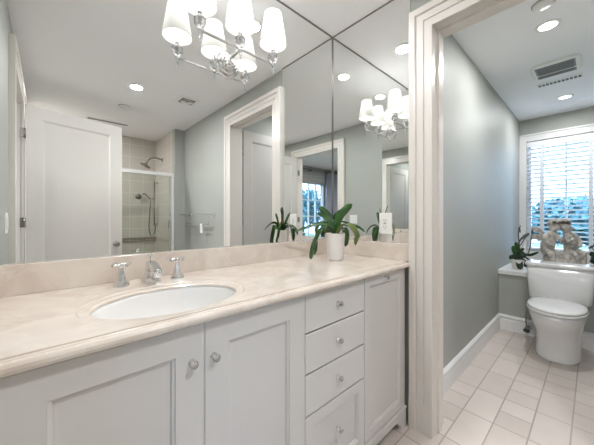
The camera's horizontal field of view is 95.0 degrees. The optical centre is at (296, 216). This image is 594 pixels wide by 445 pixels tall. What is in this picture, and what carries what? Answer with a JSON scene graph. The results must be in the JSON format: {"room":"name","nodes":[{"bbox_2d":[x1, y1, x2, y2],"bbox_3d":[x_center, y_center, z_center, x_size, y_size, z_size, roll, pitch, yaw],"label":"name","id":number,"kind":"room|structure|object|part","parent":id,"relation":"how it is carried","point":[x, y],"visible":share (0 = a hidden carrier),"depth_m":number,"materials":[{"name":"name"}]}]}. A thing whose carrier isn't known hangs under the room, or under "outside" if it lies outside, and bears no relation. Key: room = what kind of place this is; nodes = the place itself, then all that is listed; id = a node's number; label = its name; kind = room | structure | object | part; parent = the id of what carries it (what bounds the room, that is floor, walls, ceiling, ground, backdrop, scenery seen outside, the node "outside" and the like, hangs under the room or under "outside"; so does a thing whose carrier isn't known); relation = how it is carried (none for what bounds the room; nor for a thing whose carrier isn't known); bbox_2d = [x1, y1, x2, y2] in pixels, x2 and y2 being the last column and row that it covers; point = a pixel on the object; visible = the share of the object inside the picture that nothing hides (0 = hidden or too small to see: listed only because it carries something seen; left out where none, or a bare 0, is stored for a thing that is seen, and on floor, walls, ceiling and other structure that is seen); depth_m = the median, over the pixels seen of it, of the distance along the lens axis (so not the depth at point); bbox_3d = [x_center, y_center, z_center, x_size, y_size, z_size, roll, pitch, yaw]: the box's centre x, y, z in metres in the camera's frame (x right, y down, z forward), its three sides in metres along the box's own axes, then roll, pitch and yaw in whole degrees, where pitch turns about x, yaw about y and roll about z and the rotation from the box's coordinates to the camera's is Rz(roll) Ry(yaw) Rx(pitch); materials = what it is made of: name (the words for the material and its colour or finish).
{"room":"bathroom","nodes":[
{"label":"bathroom","id":0,"kind":"room"},
{"bbox_2d":[8,238,325,264],"bbox_3d":[-0.417,-0.060,1.467,1.737,2.520,0.114,0,0,-42],"label":"wall","id":1,"kind":"structure","parent":0,"point":[325,238],"depth_m":1.14,"materials":[{"name":"grey paint"}]},
{"bbox_2d":[0,239,326,297],"bbox_3d":[-0.367,0.209,1.413,1.735,0.102,0.019,0,0,-43],"label":"backsplash","id":2,"kind":"structure","parent":1,"relation":"attached to","point":[25,278],"depth_m":1.10,"materials":[{"name":"beige stone"}]},
{"bbox_2d":[0,0,392,264],"bbox_3d":[-0.179,-0.581,1.208,1.737,1.478,0.587,0,0,-42],"label":"wall mirror","id":3,"kind":"object","parent":1,"relation":"attached to","point":[121,131],"depth_m":1.19,"materials":[{"name":"silver mirror"}]},
{"bbox_2d":[182,0,286,78],"bbox_3d":[-0.298,-0.903,1.345,0.547,0.359,0.214,0,0,-42],"label":"vanity light","id":4,"kind":"object","parent":3,"relation":"attached to","point":[239,22],"visible":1,"depth_m":1.37,"materials":[{"name":"white fabric"}]},
{"bbox_3d":[-0.423,-1.000,1.186,0.143,0.166,0.143,0,0,-43],"label":"lamp shade","id":5,"kind":"part","parent":4,"relation":"part of","materials":[{"name":"white fabric"}]},
{"bbox_3d":[-0.423,-0.920,1.186,0.147,0.004,0.147,0,0,-43],"label":"shade trim","id":6,"kind":"part","parent":4,"relation":"part of","materials":[{"name":"white fabric"}]},
{"bbox_3d":[-0.423,-0.856,1.186,0.024,0.182,0.023,0,0,-43],"label":"light stem","id":7,"kind":"part","parent":4,"relation":"part of","materials":[{"name":"silver metal"}]},
{"bbox_3d":[-0.313,-0.811,1.361,0.012,0.012,0.110,0,0,-43],"label":"arm","id":8,"kind":"part","parent":4,"relation":"part of","materials":[{"name":"silver metal"}]},
{"bbox_3d":[-0.276,-1.000,1.321,0.143,0.166,0.143,0,0,-43],"label":"lamp shade","id":9,"kind":"part","parent":4,"relation":"part of","materials":[{"name":"white fabric"}]},
{"bbox_3d":[-0.276,-0.920,1.321,0.147,0.004,0.147,0,0,-43],"label":"shade trim","id":10,"kind":"part","parent":4,"relation":"part of","materials":[{"name":"white fabric"}]},
{"bbox_3d":[-0.276,-0.856,1.321,0.024,0.182,0.023,0,0,-43],"label":"light stem","id":11,"kind":"part","parent":4,"relation":"part of","materials":[{"name":"silver metal"}]},
{"bbox_3d":[-0.128,-0.856,1.456,0.024,0.182,0.023,0,0,-43],"label":"light stem","id":12,"kind":"part","parent":4,"relation":"part of","materials":[{"name":"silver metal"}]},
{"bbox_3d":[-0.128,-1.000,1.456,0.143,0.166,0.143,0,0,-43],"label":"lamp shade","id":13,"kind":"part","parent":4,"relation":"part of","materials":[{"name":"white fabric"}]},
{"bbox_3d":[-0.128,-0.920,1.456,0.147,0.004,0.147,0,0,-43],"label":"shade trim","id":14,"kind":"part","parent":4,"relation":"part of","materials":[{"name":"white fabric"}]},
{"bbox_2d":[380,0,431,421],"bbox_3d":[1.273,-0.060,0.990,0.110,2.520,3.100,0,0,-42],"label":"wall","id":15,"kind":"structure","parent":0,"point":[415,4],"depth_m":1.59,"materials":[{"name":"grey paint"}]},
{"bbox_2d":[333,0,410,243],"bbox_3d":[0.462,-0.580,1.790,0.004,1.475,0.579,0,0,-42],"label":"mirror","id":16,"kind":"object","parent":15,"relation":"attached to","point":[371,56],"visible":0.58,"depth_m":1.76,"materials":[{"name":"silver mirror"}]},
{"bbox_2d":[379,213,391,233],"bbox_3d":[0.547,0.043,1.685,0.010,0.130,0.082,0,0,-42],"label":"wall outlet","id":17,"kind":"object","parent":16,"relation":"attached to","point":[385,219],"visible":1,"depth_m":1.68,"materials":[{"name":"white plastic"}]},
{"bbox_2d":[382,217,387,229],"bbox_3d":[0.545,0.043,1.683,0.003,0.078,0.036,0,0,-42],"label":"receptacle","id":18,"kind":"object","parent":17,"relation":"attached to","point":[384,219],"depth_m":1.68,"materials":[{"name":"white plastic"}]},
{"bbox_2d":[408,0,526,438],"bbox_3d":[1.051,0.019,1.228,0.175,2.361,1.043,0,0,-42],"label":"door frame","id":19,"kind":"structure","parent":15,"relation":"attached to","point":[422,21],"depth_m":1.51,"materials":[{"name":"beige paint"}]},
{"bbox_2d":[280,0,593,120],"bbox_3d":[2.151,-1.370,1.090,5.255,0.100,4.140,0,0,-42],"label":"ceiling","id":20,"kind":"structure","parent":0,"point":[504,46],"depth_m":2.06,"materials":[{"name":"paint"}]},
{"bbox_2d":[531,0,554,11],"bbox_3d":[1.528,-1.312,1.689,0.114,0.015,0.114,0,0,-42],"label":"smoke detector","id":21,"kind":"object","parent":20,"relation":"attached to","point":[540,5],"visible":1,"depth_m":1.68,"materials":[{"name":"white plastic"}]},
{"bbox_2d":[534,18,561,32],"bbox_3d":[1.735,-1.317,1.881,0.140,0.006,0.140,0,0,-42],"label":"recessed light","id":22,"kind":"object","parent":20,"relation":"in","point":[548,25],"visible":1,"depth_m":1.88,"materials":[{"name":"white plastic"}]},
{"bbox_2d":[530,54,582,80],"bbox_3d":[2.300,-1.310,2.419,0.370,0.020,0.330,0,0,-42],"label":"exhaust fan","id":23,"kind":"object","parent":20,"relation":"attached to","point":[570,63],"visible":1,"depth_m":2.38,"materials":[{"name":"white plastic"}]},
{"bbox_2d":[534,58,576,79],"bbox_3d":[2.296,-1.304,2.416,0.260,0.002,0.256,0,0,-43],"label":"grille","id":24,"kind":"object","parent":23,"relation":"attached to","point":[568,65],"depth_m":2.41,"materials":[{"name":"grey metal"}]},
{"bbox_2d":[536,73,583,88],"bbox_3d":[2.547,-1.316,2.646,0.100,0.007,0.330,0,0,-42],"label":"ceiling vent","id":25,"kind":"object","parent":20,"relation":"in","point":[579,75],"visible":1,"depth_m":2.63,"materials":[{"name":"white plastic"}]},
{"bbox_2d":[556,94,573,99],"bbox_3d":[2.959,-1.317,3.003,0.140,0.006,0.140,0,0,-42],"label":"recessed light","id":26,"kind":"object","parent":20,"relation":"in","point":[567,96],"visible":1,"depth_m":3.00,"materials":[{"name":"white plastic"}]},
{"bbox_2d":[443,34,519,368],"bbox_3d":[1.889,-0.060,2.744,3.168,2.520,0.100,0,0,-42],"label":"wall","id":27,"kind":"structure","parent":0,"point":[481,134],"depth_m":2.33,"materials":[{"name":"grey paint"}]},
{"bbox_2d":[443,313,499,395],"bbox_3d":[1.487,1.122,2.293,1.908,0.156,0.022,0,0,-42],"label":"baseboard","id":28,"kind":"structure","parent":27,"relation":"attached to","point":[464,358],"depth_m":2.18,"materials":[{"name":"white paint"}]},
{"bbox_2d":[377,328,593,444],"bbox_3d":[2.151,1.250,1.090,5.255,0.100,4.140,0,0,-42],"label":"floor","id":29,"kind":"structure","parent":0,"point":[509,394],"depth_m":1.75,"materials":[{"name":"tile"}]},
{"bbox_2d":[0,268,406,444],"bbox_3d":[-0.181,0.743,1.189,1.704,0.914,0.582,0,0,-42],"label":"vanity cabinet","id":30,"kind":"object","parent":29,"relation":"on","point":[324,367],"visible":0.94,"depth_m":0.86,"materials":[{"name":"paint"}]},
{"bbox_3d":[-0.413,0.689,0.631,0.391,0.783,0.019,0,0,-43],"label":"door","id":31,"kind":"part","parent":30,"relation":"part of","materials":[{"name":"paint"}]},
{"bbox_3d":[-0.272,0.395,0.721,0.024,0.024,0.015,0,0,-43],"label":"knob","id":32,"kind":"part","parent":30,"relation":"part of","materials":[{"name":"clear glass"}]},
{"bbox_2d":[0,239,409,377],"bbox_3d":[-0.173,0.224,1.200,1.735,0.132,0.594,0,0,-42],"label":"countertop","id":33,"kind":"structure","parent":30,"relation":"on","point":[46,308],"depth_m":0.96,"materials":[{"name":"beige stone"}]},
{"bbox_2d":[110,253,184,287],"bbox_3d":[-0.558,0.203,1.057,0.273,0.113,0.139,0,0,-42],"label":"faucet","id":34,"kind":"object","parent":33,"relation":"on","point":[153,271],"visible":1,"depth_m":1.05,"materials":[{"name":"silver metal"}]},
{"bbox_3d":[-0.655,0.225,1.014,0.052,0.070,0.052,0,0,-20],"label":"handle","id":35,"kind":"part","parent":34,"relation":"part of","materials":[{"name":"silver metal"}]},
{"bbox_3d":[-0.655,0.182,1.014,0.058,0.018,0.058,0,0,-18],"label":"cross handle","id":36,"kind":"part","parent":34,"relation":"part of","materials":[{"name":"silver metal"}]},
{"bbox_3d":[-0.555,0.219,1.054,0.060,0.082,0.132,0,0,-43],"label":"spout","id":37,"kind":"part","parent":34,"relation":"part of","materials":[{"name":"silver metal"}]},
{"bbox_3d":[-0.506,0.225,1.150,0.052,0.070,0.052,0,0,-20],"label":"handle","id":38,"kind":"part","parent":34,"relation":"part of","materials":[{"name":"silver metal"}]},
{"bbox_3d":[-0.506,0.182,1.150,0.058,0.018,0.058,0,0,-18],"label":"cross handle","id":39,"kind":"part","parent":34,"relation":"part of","materials":[{"name":"silver metal"}]},
{"bbox_2d":[91,286,234,318],"bbox_3d":[-0.407,0.351,0.888,0.493,0.156,0.363,0,0,-42],"label":"undermount sink","id":40,"kind":"object","parent":33,"relation":"in","point":[174,300],"visible":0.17,"depth_m":1.01,"materials":[{"name":"ceramic"}]},
{"bbox_2d":[295,204,364,260],"bbox_3d":[0.195,0.092,1.658,0.436,0.336,0.188,0,0,-4],"label":"potted orchid","id":41,"kind":"object","parent":33,"relation":"on","point":[335,241],"visible":1,"depth_m":1.60,"materials":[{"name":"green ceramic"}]},
{"bbox_3d":[0.229,0.179,1.627,0.117,0.161,0.117,0,0,-43],"label":"pot","id":42,"kind":"part","parent":41,"relation":"part of","materials":[{"name":"white ceramic"}]},
{"bbox_3d":[-0.225,0.398,0.764,0.024,0.024,0.015,0,0,-43],"label":"knob","id":43,"kind":"part","parent":30,"relation":"part of","materials":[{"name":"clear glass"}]},
{"bbox_3d":[-0.122,0.689,0.898,0.386,0.783,0.019,0,0,-43],"label":"door","id":44,"kind":"part","parent":30,"relation":"part of","materials":[{"name":"paint"}]},
{"bbox_3d":[-0.010,0.685,1.003,1.704,0.799,0.018,0,0,-43],"label":"frame","id":45,"kind":"part","parent":30,"relation":"part of","materials":[{"name":"paint"}]},
{"bbox_3d":[0.168,0.924,1.163,0.385,0.312,0.019,0,0,-43],"label":"drawer","id":46,"kind":"part","parent":30,"relation":"part of","materials":[{"name":"paint"}]},
{"bbox_3d":[0.168,0.684,1.163,0.385,0.154,0.019,0,0,-43],"label":"drawer","id":47,"kind":"part","parent":30,"relation":"part of","materials":[{"name":"paint"}]},
{"bbox_3d":[0.168,0.525,1.163,0.385,0.150,0.019,0,0,-43],"label":"drawer","id":48,"kind":"part","parent":30,"relation":"part of","materials":[{"name":"paint"}]},
{"bbox_3d":[0.168,0.370,1.163,0.385,0.146,0.019,0,0,-43],"label":"drawer","id":49,"kind":"part","parent":30,"relation":"part of","materials":[{"name":"paint"}]},
{"bbox_3d":[0.460,0.689,1.432,0.389,0.783,0.019,0,0,-43],"label":"door","id":50,"kind":"part","parent":30,"relation":"part of","materials":[{"name":"paint"}]},
{"bbox_3d":[-0.005,1.143,0.998,1.704,0.114,0.028,0,0,-43],"label":"board","id":51,"kind":"part","parent":30,"relation":"part of","materials":[{"name":"paint"}]},
{"bbox_2d":[525,260,593,364],"bbox_3d":[2.247,0.816,2.351,0.708,0.768,0.478,0,0,-42],"label":"toilet","id":52,"kind":"object","parent":29,"relation":"on","point":[561,294],"visible":1,"depth_m":2.31,"materials":[{"name":"ceramic"}]},
{"bbox_3d":[2.181,0.772,2.290,0.528,0.020,0.381,0,0,-43],"label":"seat","id":53,"kind":"part","parent":52,"relation":"part of","materials":[{"name":"ceramic"}]},
{"bbox_3d":[2.181,0.747,2.290,0.524,0.030,0.372,0,0,-43],"label":"lid","id":54,"kind":"part","parent":52,"relation":"part of","materials":[{"name":"ceramic"}]},
{"bbox_3d":[2.248,0.993,2.351,0.707,0.414,0.370,0,0,-43],"label":"bowl","id":55,"kind":"part","parent":52,"relation":"part of","materials":[{"name":"ceramic"}]},
{"bbox_3d":[2.423,0.449,2.512,0.214,0.033,0.478,0,0,-43],"label":"tank lid","id":56,"kind":"part","parent":52,"relation":"part of","materials":[{"name":"ceramic"}]},
{"bbox_3d":[2.424,0.625,2.513,0.194,0.320,0.456,0,0,-43],"label":"tank","id":57,"kind":"part","parent":52,"relation":"part of","materials":[{"name":"ceramic"}]},
{"bbox_2d":[499,274,593,332],"bbox_3d":[2.962,0.907,3.006,1.230,0.585,0.964,0,0,-42],"label":"wall ledge","id":58,"kind":"object","parent":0,"point":[513,290],"visible":0.33,"depth_m":2.83,"materials":[{"name":"grey paint"}]},
{"bbox_2d":[523,310,531,332],"bbox_3d":[2.301,0.965,2.688,0.138,0.360,0.096,0,0,-42],"label":"water valve","id":59,"kind":"object","parent":58,"relation":"attached to","point":[528,327],"visible":0.72,"depth_m":2.68,"materials":[{"name":"silver metal"}]},
{"bbox_2d":[498,258,587,276],"bbox_3d":[2.953,0.592,2.998,1.255,0.047,0.964,0,0,-42],"label":"board","id":60,"kind":"object","parent":58,"relation":"on","point":[507,269],"visible":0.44,"depth_m":2.89,"materials":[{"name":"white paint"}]},
{"bbox_2d":[509,225,538,268],"bbox_3d":[2.463,0.332,2.973,0.313,0.471,0.133,0,0,-17],"label":"potted orchid","id":61,"kind":"object","parent":60,"relation":"on","point":[517,259],"visible":0.95,"depth_m":2.96,"materials":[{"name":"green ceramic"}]},
{"bbox_3d":[2.401,0.516,2.960,0.124,0.103,0.124,0,0,-43],"label":"pot","id":62,"kind":"part","parent":61,"relation":"part of","materials":[{"name":"white ceramic"}]},
{"bbox_3d":[2.416,0.288,2.960,0.038,0.382,0.009,0,0,0],"label":"flower stem","id":63,"kind":"part","parent":61,"relation":"part of","materials":[{"name":"green plant"}]},
{"bbox_2d":[528,218,586,263],"bbox_3d":[2.754,0.294,2.836,0.473,0.549,0.245,0,0,5],"label":"cherub statue","id":64,"kind":"object","parent":60,"relation":"on","point":[571,241],"visible":0.81,"depth_m":2.81,"materials":[{"name":"stone"}]},
{"bbox_2d":[588,245,593,264],"bbox_3d":[2.889,0.420,2.615,0.157,0.296,0.130,0,0,-42],"label":"potted orchid","id":65,"kind":"object","parent":60,"relation":"on","point":[591,254],"visible":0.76,"depth_m":2.62,"materials":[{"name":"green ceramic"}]},
{"bbox_2d":[499,313,593,350],"bbox_3d":[2.501,1.122,2.583,0.022,0.156,0.964,0,0,-42],"label":"baseboard","id":66,"kind":"structure","parent":58,"relation":"attached to","point":[507,322],"depth_m":2.78,"materials":[{"name":"white paint"}]},
{"bbox_2d":[520,107,593,249],"bbox_3d":[3.467,-0.060,3.469,0.140,2.520,1.164,0,0,-42],"label":"wall","id":67,"kind":"structure","parent":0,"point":[585,116],"depth_m":3.51,"materials":[{"name":"grey paint"}]},
{"bbox_2d":[519,123,593,263],"bbox_3d":[3.422,-0.271,3.452,0.150,1.678,0.927,0,0,-42],"label":"window","id":68,"kind":"structure","parent":67,"relation":"attached to","point":[566,164],"depth_m":3.71,"materials":[{"name":"white paint"}]},
{"bbox_2d":[527,132,593,252],"bbox_3d":[3.393,-0.283,3.433,0.074,1.443,0.759,0,0,-42],"label":"window blind","id":69,"kind":"object","parent":67,"relation":"attached to","point":[588,136],"visible":0.86,"depth_m":3.45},
{"bbox_3d":[3.136,-0.570,3.672,0.017,0.720,0.017,0,0,25],"label":"pull cord","id":70,"kind":"part","parent":69,"relation":"part of","materials":[{"name":"white"}]},
{"bbox_3d":[3.393,0.428,3.433,0.042,0.020,0.755,0,0,-43],"label":"rail","id":71,"kind":"part","parent":69,"relation":"part of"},
{"label":"outside","id":72,"kind":"structure","parent":0,"visible":0},
{"bbox_2d":[532,244,588,249],"bbox_3d":[5.590,1.725,-1.660,38.000,0.150,34.000,0,0,-42],"label":"ground","id":73,"kind":"structure","parent":72,"point":[533,245],"depth_m":14.96,"materials":[{"name":"white"}]},
{"bbox_2d":[532,194,593,247],"bbox_3d":[9.663,0.431,9.603,3.244,2.448,3.128,0,0,-42],"label":"tree","id":74,"kind":"object","parent":73,"relation":"on","point":[580,198],"visible":0.41,"depth_m":8.98,"materials":[{"name":"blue plant"}]}
]}

